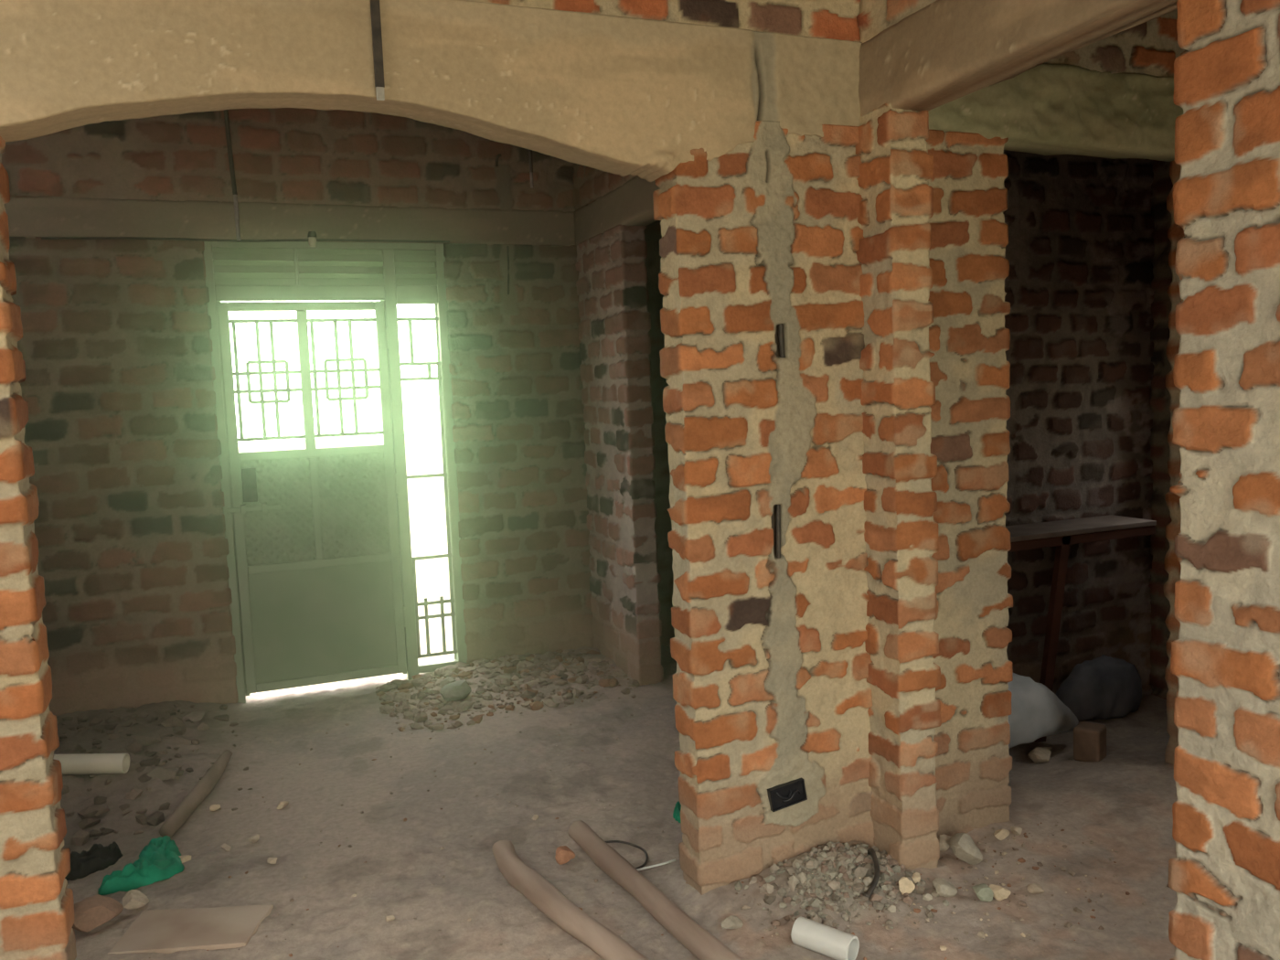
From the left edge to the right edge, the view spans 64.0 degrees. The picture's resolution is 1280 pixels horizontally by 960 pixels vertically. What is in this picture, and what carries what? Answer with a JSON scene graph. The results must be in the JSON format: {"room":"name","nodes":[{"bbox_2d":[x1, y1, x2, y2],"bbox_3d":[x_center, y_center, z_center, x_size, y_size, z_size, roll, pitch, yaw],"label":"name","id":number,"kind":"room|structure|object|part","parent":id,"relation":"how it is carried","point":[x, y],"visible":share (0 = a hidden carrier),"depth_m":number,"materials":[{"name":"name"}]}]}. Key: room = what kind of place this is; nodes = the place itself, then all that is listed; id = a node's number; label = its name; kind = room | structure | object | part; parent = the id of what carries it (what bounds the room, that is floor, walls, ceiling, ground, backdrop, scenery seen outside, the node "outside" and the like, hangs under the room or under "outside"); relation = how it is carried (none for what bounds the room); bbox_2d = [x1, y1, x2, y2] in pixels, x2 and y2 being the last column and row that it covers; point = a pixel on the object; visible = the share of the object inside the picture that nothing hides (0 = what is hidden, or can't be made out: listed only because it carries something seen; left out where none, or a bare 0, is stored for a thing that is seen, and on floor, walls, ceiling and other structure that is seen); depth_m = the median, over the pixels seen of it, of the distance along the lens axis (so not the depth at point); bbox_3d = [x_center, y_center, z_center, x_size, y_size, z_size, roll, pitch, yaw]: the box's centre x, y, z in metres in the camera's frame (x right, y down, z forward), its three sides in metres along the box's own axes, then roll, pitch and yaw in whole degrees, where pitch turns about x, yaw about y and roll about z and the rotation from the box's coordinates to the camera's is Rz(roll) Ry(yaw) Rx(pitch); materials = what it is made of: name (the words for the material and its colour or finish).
{"room":"unfinished house interior","nodes":[
{"label":"unfinished house interior","id":0,"kind":"room"},
{"bbox_2d":[0,107,674,715],"bbox_3d":[-0.987,-0.513,5.593,5.880,3.450,0.174,-4,5,-22],"label":"wall","id":1,"kind":"structure","parent":0,"point":[115,346],"depth_m":5.07,"materials":[{"name":"brick"}]},
{"bbox_2d":[3,196,575,245],"bbox_3d":[-2.038,-1.277,5.110,3.655,0.200,0.158,-4,5,-22],"label":"beam","id":2,"kind":"structure","parent":1,"relation":"on","point":[33,217],"depth_m":5.12,"materials":[{"name":"concrete"}]},
{"bbox_2d":[41,236,449,243],"bbox_3d":[-1.890,-1.191,5.090,1.900,0.027,0.012,-4,5,-22],"label":"cable","id":3,"kind":"object","parent":2,"relation":"attached to","point":[45,238],"visible":1,"depth_m":5.04,"materials":[{"name":"plastic"}]},
{"bbox_2d":[307,231,316,246],"bbox_3d":[-1.652,-1.215,5.167,0.044,0.075,0.045,-4,5,-22],"label":"holder","id":4,"kind":"object","parent":3,"relation":"attached to","point":[312,235],"visible":1,"depth_m":5.15,"materials":[{"name":"plastic"}]},
{"bbox_2d":[308,236,316,246],"bbox_3d":[-1.651,-1.200,5.168,0.039,0.046,0.040,-4,5,-22],"label":"socket","id":5,"kind":"object","parent":4,"relation":"attached to","point":[312,240],"depth_m":5.15,"materials":[{"name":"beige plastic"}]},
{"bbox_2d":[202,241,467,703],"bbox_3d":[-1.546,-0.036,5.339,1.184,2.370,0.086,-4,5,-22],"label":"door","id":6,"kind":"structure","parent":1,"relation":"in","point":[323,582],"depth_m":5.31,"materials":[{"name":"green metal"}]},
{"bbox_3d":[-1.970,0.026,5.171,0.069,0.170,0.014,-4,5,-22],"label":"lock plate","id":7,"kind":"part","parent":6,"relation":"part of","materials":[{"name":"metal"}]},
{"bbox_2d":[229,319,305,441],"bbox_3d":[-1.880,-0.505,5.175,0.320,0.607,0.019,-4,5,-22],"label":"window grille","id":8,"kind":"object","parent":6,"relation":"attached to","point":[302,372],"depth_m":5.16,"materials":[{"name":"metal"}]},
{"bbox_3d":[-1.848,0.160,5.237,0.333,0.542,0.004,-4,5,-22],"label":"panel","id":9,"kind":"part","parent":6,"relation":"part of","materials":[{"name":"green metal"}]},
{"bbox_3d":[-1.677,0.079,5.306,0.808,1.978,0.039,-4,5,-22],"label":"frame","id":10,"kind":"part","parent":6,"relation":"part of","materials":[{"name":"green metal"}]},
{"bbox_3d":[-1.649,0.736,5.359,0.713,0.577,0.004,-4,5,-22],"label":"panel","id":11,"kind":"part","parent":6,"relation":"part of","materials":[{"name":"metal"}]},
{"bbox_2d":[307,318,383,437],"bbox_3d":[-1.526,-0.532,5.315,0.343,0.607,0.019,-4,5,-22],"label":"window grille","id":12,"kind":"object","parent":6,"relation":"attached to","point":[378,329],"depth_m":5.30,"materials":[{"name":"metal"}]},
{"bbox_3d":[-1.500,0.134,5.375,0.343,0.542,0.004,-4,5,-22],"label":"panel","id":13,"kind":"part","parent":6,"relation":"part of","materials":[{"name":"green metal"}]},
{"bbox_2d":[397,317,457,658],"bbox_3d":[-1.141,0.048,5.512,0.217,1.827,0.019,-4,5,-22],"label":"grille","id":14,"kind":"object","parent":6,"relation":"attached to","point":[442,367],"depth_m":5.51,"materials":[{"name":"metal"}]},
{"bbox_2d":[495,153,501,166],"bbox_3d":[-0.762,-1.718,5.506,0.035,0.068,0.018,-4,5,-22],"label":"conduit","id":15,"kind":"object","parent":1,"relation":"attached to","point":[498,155],"visible":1,"depth_m":5.50,"materials":[{"name":"plastic"}]},
{"bbox_2d":[506,245,509,294],"bbox_3d":[-0.718,-1.139,5.571,0.021,0.260,0.012,-4,5,-22],"label":"conduit","id":16,"kind":"object","parent":1,"relation":"attached to","point":[507,247],"visible":1,"depth_m":5.57,"materials":[{"name":"plastic"}]},
{"bbox_2d":[0,0,1184,959],"bbox_3d":[-0.133,-0.315,2.868,6.329,3.230,0.162,-4,5,-22],"label":"wall","id":17,"kind":"structure","parent":0,"point":[969,340],"depth_m":3.24,"materials":[{"name":"brick"}]},
{"bbox_2d":[928,63,1183,161],"bbox_3d":[1.756,-1.255,3.553,2.188,0.258,0.180,-4,5,-22],"label":"lintel","id":18,"kind":"object","parent":17,"relation":"on","point":[1046,109],"visible":0.58,"depth_m":3.35,"materials":[{"name":"concrete"}]},
{"bbox_2d":[53,644,1177,959],"bbox_3d":[0.118,1.289,2.307,6.335,0.148,7.310,-4,5,-22],"label":"floor","id":19,"kind":"structure","parent":0,"point":[1123,802],"depth_m":3.48,"materials":[{"name":"grey concrete"}]},
{"bbox_2d":[64,841,122,880],"bbox_3d":[-1.877,1.277,3.436,0.248,0.063,0.184,-4,5,-22],"label":"rag","id":20,"kind":"object","parent":19,"relation":"on","point":[85,863],"visible":0.63,"depth_m":3.44,"materials":[{"name":"black fabric"}]},
{"bbox_2d":[71,894,123,931],"bbox_3d":[-1.623,1.280,3.027,0.143,0.093,0.151,-2,5,4],"label":"fragment","id":21,"kind":"object","parent":19,"relation":"on","point":[90,912],"visible":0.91,"depth_m":3.00,"materials":[{"name":"brick"}]},
{"bbox_2d":[122,889,149,909],"bbox_3d":[-1.548,1.287,3.139,0.075,0.053,0.067,-2,5,0],"label":"stone","id":22,"kind":"object","parent":19,"relation":"on","point":[133,899],"visible":1,"depth_m":3.12,"materials":[{"name":"beige stone"}]},
{"bbox_2d":[97,835,184,895],"bbox_3d":[-1.611,1.257,3.393,0.208,0.081,0.352,-2,5,3],"label":"plastic bag","id":23,"kind":"object","parent":19,"relation":"on","point":[158,860],"visible":1,"depth_m":3.32,"materials":[{"name":"green plastic"}]},
{"bbox_2d":[56,703,252,848],"bbox_3d":[-2.275,1.190,4.274,1.216,0.163,1.485,-4,5,-22],"label":"rubble","id":24,"kind":"object","parent":19,"relation":"on","point":[88,815],"visible":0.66,"depth_m":4.21,"materials":[{"name":"stone"}]},
{"bbox_2d":[53,753,129,774],"bbox_3d":[-2.411,1.135,4.083,0.704,0.119,0.080,-3,5,-5],"label":"pipe","id":25,"kind":"object","parent":24,"relation":"on","point":[80,763],"visible":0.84,"depth_m":4.07,"materials":[{"name":"beige plastic"}]},
{"bbox_2d":[146,767,179,780],"bbox_3d":[-1.915,1.176,4.101,0.126,0.052,0.104,-4,5,-22],"label":"lump","id":26,"kind":"object","parent":19,"relation":"on","point":[164,773],"visible":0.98,"depth_m":4.08,"materials":[{"name":"stone"}]},
{"bbox_2d":[178,854,191,863],"bbox_3d":[-1.543,1.279,3.461,0.054,0.020,0.049,-4,5,-22],"label":"stone","id":27,"kind":"object","parent":19,"relation":"on","point":[184,858],"visible":0.68,"depth_m":3.46,"materials":[{"name":"beige stone"}]},
{"bbox_2d":[107,905,273,953],"bbox_3d":[-1.297,1.307,2.971,0.390,0.024,0.237,-2,5,-1],"label":"board","id":28,"kind":"object","parent":19,"relation":"on","point":[171,931],"visible":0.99,"depth_m":2.96,"materials":[{"name":"brown wood"}]},
{"bbox_2d":[182,711,204,721],"bbox_3d":[-2.108,1.121,4.843,0.102,0.039,0.120,-4,5,-22],"label":"stone","id":29,"kind":"object","parent":19,"relation":"on","point":[194,716],"visible":0.95,"depth_m":4.82,"materials":[{"name":"beige stone"}]},
{"bbox_2d":[159,749,232,836],"bbox_3d":[-1.702,1.206,3.981,0.063,0.095,0.657,-3,5,-3],"label":"stick","id":30,"kind":"object","parent":19,"relation":"on","point":[203,788],"visible":0.99,"depth_m":3.88,"materials":[{"name":"brown wood"}]},
{"bbox_2d":[209,804,220,810],"bbox_3d":[-1.599,1.236,3.865,0.033,0.028,0.038,0,6,24],"label":"stone","id":31,"kind":"object","parent":19,"relation":"on","point":[213,807],"visible":1,"depth_m":3.85,"materials":[{"name":"beige stone"}]},
{"bbox_2d":[220,842,231,851],"bbox_3d":[-1.430,1.269,3.539,0.071,0.012,0.025,3,7,45],"label":"stone","id":32,"kind":"object","parent":19,"relation":"on","point":[225,847],"visible":1,"depth_m":3.53,"materials":[{"name":"beige stone"}]},
{"bbox_2d":[247,833,259,842],"bbox_3d":[-1.351,1.254,3.587,0.039,0.027,0.039,-4,5,-22],"label":"stone","id":33,"kind":"object","parent":19,"relation":"on","point":[255,837],"visible":1,"depth_m":3.58,"materials":[{"name":"beige stone"}]},
{"bbox_2d":[266,857,277,863],"bbox_3d":[-1.221,1.261,3.395,0.028,0.023,0.031,2,7,43],"label":"stone","id":34,"kind":"object","parent":19,"relation":"on","point":[272,860],"visible":1,"depth_m":3.39,"materials":[{"name":"beige stone"}]},
{"bbox_2d":[276,800,288,809],"bbox_3d":[-1.344,1.222,3.858,0.036,0.030,0.045,-1,5,11],"label":"stone","id":35,"kind":"object","parent":19,"relation":"on","point":[282,804],"visible":1,"depth_m":3.84,"materials":[{"name":"beige stone"}]},
{"bbox_2d":[384,915,394,921],"bbox_3d":[-0.727,1.275,2.981,0.027,0.019,0.024,-4,5,-22],"label":"stone","id":36,"kind":"object","parent":19,"relation":"on","point":[390,917],"visible":1,"depth_m":2.97,"materials":[{"name":"beige stone"}]},
{"bbox_2d":[138,694,678,959],"bbox_3d":[-0.640,1.205,3.729,2.233,0.102,2.631,-4,5,-22],"label":"grit","id":37,"kind":"object","parent":19,"relation":"on","point":[617,738],"visible":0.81,"depth_m":3.78,"materials":[{"name":"gravel"}]},
{"bbox_2d":[439,680,470,702],"bbox_3d":[-0.922,1.058,5.130,0.164,0.094,0.138,-4,5,-22],"label":"lump","id":38,"kind":"object","parent":19,"relation":"on","point":[460,689],"visible":0.98,"depth_m":5.09,"materials":[{"name":"stone"}]},
{"bbox_2d":[375,649,642,731],"bbox_3d":[-0.675,1.051,5.259,1.322,0.120,0.937,-4,5,-22],"label":"rubble","id":39,"kind":"object","parent":19,"relation":"on","point":[412,712],"visible":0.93,"depth_m":5.27,"materials":[{"name":"stone"}]},
{"bbox_2d":[438,676,456,686],"bbox_3d":[-0.991,1.049,5.317,0.069,0.051,0.094,0,6,28],"label":"lump","id":40,"kind":"object","parent":39,"relation":"on","point":[448,679],"visible":0.64,"depth_m":5.29,"materials":[{"name":"stone"}]},
{"bbox_2d":[531,814,538,820],"bbox_3d":[-0.379,1.212,3.682,0.019,0.016,0.028,0,6,25],"label":"stone","id":41,"kind":"object","parent":19,"relation":"on","point":[535,816],"visible":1,"depth_m":3.68,"materials":[{"name":"beige stone"}]},
{"bbox_2d":[554,845,575,864],"bbox_3d":[-0.247,1.218,3.332,0.065,0.059,0.058,-4,5,-22],"label":"fragment","id":42,"kind":"object","parent":19,"relation":"on","point":[564,854],"visible":1,"depth_m":3.31,"materials":[{"name":"brick"}]},
{"bbox_2d":[491,839,648,959],"bbox_3d":[0.070,1.255,2.526,0.109,0.091,1.912,-6,6,-34],"label":"wooden pole","id":43,"kind":"object","parent":19,"relation":"on","point":[542,894],"visible":1,"depth_m":2.90,"materials":[{"name":"brown wood"}]},
{"bbox_2d":[605,840,648,868],"bbox_3d":[-0.036,1.224,3.373,0.105,0.015,0.248,-5,6,-27],"label":"wire","id":44,"kind":"object","parent":19,"relation":"on","point":[607,841],"visible":0.79,"depth_m":3.41,"materials":[{"name":"metal"}]},
{"bbox_2d":[567,820,743,959],"bbox_3d":[0.261,1.247,2.581,0.103,0.086,2.037,-5,6,-29],"label":"wooden pole","id":45,"kind":"object","parent":19,"relation":"on","point":[695,938],"visible":1,"depth_m":2.94,"materials":[{"name":"brown wood"}]},
{"bbox_2d":[636,858,676,870],"bbox_3d":[0.050,1.226,3.253,0.139,0.024,0.025,-3,5,-13],"label":"wire","id":46,"kind":"object","parent":19,"relation":"on","point":[675,859],"visible":0.93,"depth_m":3.25,"materials":[{"name":"white plastic"}]},
{"bbox_2d":[672,800,681,823],"bbox_3d":[0.145,1.187,3.675,0.054,0.049,0.124,-3,5,-7],"label":"scrap","id":47,"kind":"object","parent":19,"relation":"on","point":[677,811],"visible":0.35,"depth_m":3.66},
{"bbox_2d":[720,915,743,928],"bbox_3d":[0.254,1.239,2.861,0.070,0.031,0.041,-4,5,-22],"label":"lump","id":48,"kind":"object","parent":19,"relation":"on","point":[732,922],"visible":1,"depth_m":2.85,"materials":[{"name":"stone"}]},
{"bbox_2d":[652,120,874,895],"bbox_3d":[0.401,0.110,3.112,0.648,2.300,0.163,-4,5,-22],"label":"wall pier","id":49,"kind":"object","parent":19,"relation":"on","point":[771,688],"visible":0.96,"depth_m":3.03,"materials":[{"name":"brick"}]},
{"bbox_2d":[775,504,780,558],"bbox_3d":[0.412,0.152,3.051,0.018,0.185,0.016,-4,5,-22],"label":"conduit","id":50,"kind":"object","parent":49,"relation":"attached to","point":[777,506],"visible":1,"depth_m":3.04,"materials":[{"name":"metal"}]},
{"bbox_2d":[777,323,785,357],"bbox_3d":[0.416,-0.407,3.015,0.021,0.116,0.017,-4,5,-22],"label":"conduit","id":51,"kind":"object","parent":49,"relation":"attached to","point":[781,340],"visible":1,"depth_m":3.01,"materials":[{"name":"plastic"}]},
{"bbox_2d":[767,777,807,811],"bbox_3d":[0.441,0.952,3.118,0.128,0.084,0.062,-4,5,-22],"label":"box","id":52,"kind":"object","parent":49,"relation":"attached to","point":[794,792],"visible":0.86,"depth_m":3.10,"materials":[{"name":"black plastic"}]},
{"bbox_2d":[790,916,859,959],"bbox_3d":[0.493,1.226,2.731,0.167,0.075,0.072,2,7,39],"label":"pipe","id":53,"kind":"object","parent":19,"relation":"on","point":[837,944],"visible":1,"depth_m":2.71,"materials":[{"name":"white plastic"}]},
{"bbox_2d":[734,841,956,935],"bbox_3d":[0.610,1.179,2.975,0.592,0.123,0.408,-4,5,-22],"label":"rubble pile","id":54,"kind":"object","parent":19,"relation":"on","point":[851,856],"visible":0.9,"depth_m":3.00,"materials":[{"name":"gravel"}]},
{"bbox_2d":[864,847,880,899],"bbox_3d":[0.690,1.156,3.052,0.048,0.075,0.249,-1,5,12],"label":"cable","id":55,"kind":"object","parent":54,"relation":"on","point":[870,851],"visible":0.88,"depth_m":3.01,"materials":[{"name":"plastic"}]},
{"bbox_2d":[898,876,915,895],"bbox_3d":[0.778,1.183,2.990,0.046,0.047,0.041,-2,5,7],"label":"stone","id":56,"kind":"object","parent":19,"relation":"on","point":[905,885],"visible":1,"depth_m":2.98,"materials":[{"name":"beige stone"}]},
{"bbox_2d":[911,872,920,883],"bbox_3d":[0.821,1.185,3.053,0.036,0.023,0.030,-4,5,-22],"label":"stone","id":57,"kind":"object","parent":19,"relation":"on","point":[916,877],"visible":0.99,"depth_m":3.04,"materials":[{"name":"beige stone"}]},
{"bbox_2d":[937,833,950,851],"bbox_3d":[0.972,1.159,3.265,0.073,0.052,0.055,-6,7,-40],"label":"stone","id":58,"kind":"object","parent":19,"relation":"on","point":[944,839],"visible":0.58,"depth_m":3.24,"materials":[{"name":"beige stone"}]},
{"bbox_2d":[932,878,957,896],"bbox_3d":[0.892,1.192,2.989,0.067,0.040,0.059,-3,5,-10],"label":"stone","id":59,"kind":"object","parent":19,"relation":"on","point":[944,888],"visible":1,"depth_m":2.98,"materials":[{"name":"grey stone"}]},
{"bbox_2d":[734,821,1169,959],"bbox_3d":[0.932,1.178,2.962,1.254,0.112,0.657,-4,5,-22],"label":"gravel","id":60,"kind":"object","parent":19,"relation":"on","point":[1068,924],"visible":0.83,"depth_m":2.94,"materials":[{"name":"gravel"}]},
{"bbox_2d":[949,832,982,864],"bbox_3d":[1.010,1.153,3.196,0.087,0.090,0.104,-4,5,-22],"label":"lump","id":61,"kind":"object","parent":19,"relation":"on","point":[963,846],"visible":1,"depth_m":3.17,"materials":[{"name":"stone"}]},
{"bbox_2d":[971,883,993,901],"bbox_3d":[0.988,1.191,2.959,0.055,0.047,0.054,-3,5,-5],"label":"stone","id":62,"kind":"object","parent":19,"relation":"on","point":[983,891],"visible":1,"depth_m":2.94,"materials":[{"name":"grey stone"}]},
{"bbox_2d":[989,884,1010,901],"bbox_3d":[1.037,1.192,2.959,0.059,0.041,0.044,1,6,36],"label":"stone","id":63,"kind":"object","parent":19,"relation":"on","point":[1000,893],"visible":0.91,"depth_m":2.95,"materials":[{"name":"beige stone"}]},
{"bbox_2d":[993,828,1009,840],"bbox_3d":[1.180,1.154,3.349,0.072,0.032,0.032,-4,5,-22],"label":"stone","id":64,"kind":"object","parent":19,"relation":"on","point":[1002,834],"visible":1,"depth_m":3.34,"materials":[{"name":"beige stone"}]},
{"bbox_2d":[1010,826,1022,835],"bbox_3d":[1.234,1.150,3.363,0.037,0.028,0.033,-4,5,-22],"label":"stone","id":65,"kind":"object","parent":19,"relation":"on","point":[1017,830],"visible":1,"depth_m":3.35,"materials":[{"name":"beige stone"}]},
{"bbox_2d":[1027,883,1044,894],"bbox_3d":[1.157,1.198,3.004,0.040,0.025,0.058,-2,5,5],"label":"stone","id":66,"kind":"object","parent":19,"relation":"on","point":[1032,888],"visible":1,"depth_m":2.99,"materials":[{"name":"beige stone"}]},
{"bbox_2d":[1028,746,1052,763],"bbox_3d":[1.600,1.103,4.106,0.083,0.050,0.148,0,6,27],"label":"stone","id":67,"kind":"object","parent":19,"relation":"on","point":[1038,755],"visible":0.99,"depth_m":4.07,"materials":[{"name":"beige stone"}]},
{"bbox_2d":[1007,672,1078,748],"bbox_3d":[1.525,0.919,4.166,0.611,0.300,0.263,-4,5,-22],"label":"sack","id":68,"kind":"object","parent":19,"relation":"on","point":[1037,712],"visible":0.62,"depth_m":4.07,"materials":[{"name":"white fabric"}]},
{"bbox_2d":[1005,514,1156,742],"bbox_3d":[1.611,0.660,4.373,1.310,0.898,0.250,-4,5,-22],"label":"work table","id":69,"kind":"object","parent":19,"relation":"on","point":[1060,534],"visible":0.48,"depth_m":4.30,"materials":[{"name":"brown wood"}]},
{"bbox_3d":[1.730,0.673,4.308,0.184,0.875,0.030,-4,5,-22],"label":"leg","id":70,"kind":"part","parent":69,"relation":"part of","materials":[{"name":"brown wood"}]},
{"bbox_3d":[1.634,0.263,4.239,1.310,0.039,0.030,-4,5,-22],"label":"rail","id":71,"kind":"part","parent":69,"relation":"part of","materials":[{"name":"brown wood"}]},
{"bbox_2d":[1073,721,1106,761],"bbox_3d":[1.784,1.041,4.064,0.100,0.135,0.110,2,7,40],"label":"brick","id":72,"kind":"object","parent":19,"relation":"on","point":[1089,738],"visible":0.99,"depth_m":4.03,"materials":[{"name":"brown brick"}]},
{"bbox_2d":[1055,654,1141,721],"bbox_3d":[2.026,0.928,4.561,0.462,0.271,0.194,-4,5,-22],"label":"sack","id":73,"kind":"object","parent":19,"relation":"on","point":[1104,687],"visible":0.76,"depth_m":4.50,"materials":[{"name":"grey fabric"}]},
{"bbox_2d":[572,162,663,685],"bbox_3d":[0.236,-0.443,4.545,0.152,3.300,2.749,-4,5,-22],"label":"wall","id":74,"kind":"structure","parent":0,"point":[614,325],"depth_m":5.29,"materials":[{"name":"brick"}]},
{"bbox_2d":[574,176,659,245],"bbox_3d":[0.202,-1.310,4.465,0.141,0.198,2.717,-4,5,-22],"label":"beam","id":75,"kind":"structure","parent":74,"relation":"on","point":[632,203],"depth_m":5.06,"materials":[{"name":"concrete"}]},
{"bbox_2d":[854,0,1279,959],"bbox_3d":[1.509,-0.234,1.232,0.165,3.230,4.220,-4,5,-22],"label":"wall","id":76,"kind":"structure","parent":0,"point":[1224,874],"depth_m":2.07,"materials":[{"name":"brick"}]},
{"bbox_2d":[1002,149,1154,694],"bbox_3d":[1.476,-0.509,4.454,2.149,3.250,0.154,-4,5,-22],"label":"wall","id":77,"kind":"structure","parent":0,"point":[1080,249],"depth_m":4.59,"materials":[{"name":"brick"}]},
{"bbox_2d":[1148,160,1173,699],"bbox_3d":[2.465,-0.567,4.664,0.150,3.250,0.252,-4,5,-22],"label":"wall","id":78,"kind":"structure","parent":0,"point":[1161,186],"depth_m":4.72,"materials":[{"name":"brick"}]},
{"bbox_3d":[0.739,-1.895,1.724,5.900,0.050,8.900,-4,5,-22],"label":"ceiling","id":79,"kind":"structure","parent":0,"visible":0},
{"bbox_2d":[224,109,240,240],"bbox_3d":[-2.001,-1.613,4.998,0.041,0.875,0.022,-4,5,-22],"label":"conduit","id":80,"kind":"object","parent":79,"relation":"hanging from","point":[226,112],"visible":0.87,"depth_m":5.00,"materials":[{"name":"plastic"}]},
{"bbox_2d":[370,0,384,100],"bbox_3d":[-0.656,-1.406,2.477,0.022,0.948,0.010,-4,5,-22],"label":"conduit","id":81,"kind":"object","parent":79,"relation":"hanging from","point":[375,9],"visible":1,"depth_m":2.50,"materials":[{"name":"plastic"}]},
{"bbox_2d":[528,149,533,187],"bbox_3d":[-0.447,-1.591,4.025,0.017,0.868,0.014,-4,5,-22],"label":"conduit","id":82,"kind":"object","parent":79,"relation":"hanging from","point":[529,151],"visible":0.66,"depth_m":4.05,"materials":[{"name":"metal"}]},
{"bbox_3d":[1.882,0.277,0.397,0.157,2.330,2.328,-4,5,-22],"label":"wall","id":83,"kind":"structure","parent":0,"visible":0},
{"bbox_2d":[858,0,1177,116],"bbox_3d":[1.484,-1.042,1.147,0.155,0.234,4.164,-4,5,-22],"label":"beam","id":84,"kind":"structure","parent":83,"relation":"on","point":[945,51],"depth_m":2.60,"materials":[{"name":"concrete"}]},
{"bbox_3d":[-2.386,0.373,2.012,1.431,2.190,0.162,-4,5,-22],"label":"wall","id":85,"kind":"structure","parent":0,"visible":0},
{"bbox_2d":[0,0,862,182],"bbox_3d":[-1.217,-0.959,2.366,4.015,0.402,0.172,-4,5,-22],"label":"beam","id":86,"kind":"structure","parent":85,"relation":"on","point":[624,96],"depth_m":2.60,"materials":[{"name":"concrete"}]},
{"label":"outside","id":87,"kind":"structure","parent":0,"visible":0},
{"bbox_2d":[238,432,454,694],"bbox_3d":[0.062,1.553,0.138,80.000,0.001,90.000,-4,5,-22],"label":"ground","id":88,"kind":"structure","parent":87,"point":[423,451],"depth_m":13.26,"materials":[{"name":"white"}]}
]}

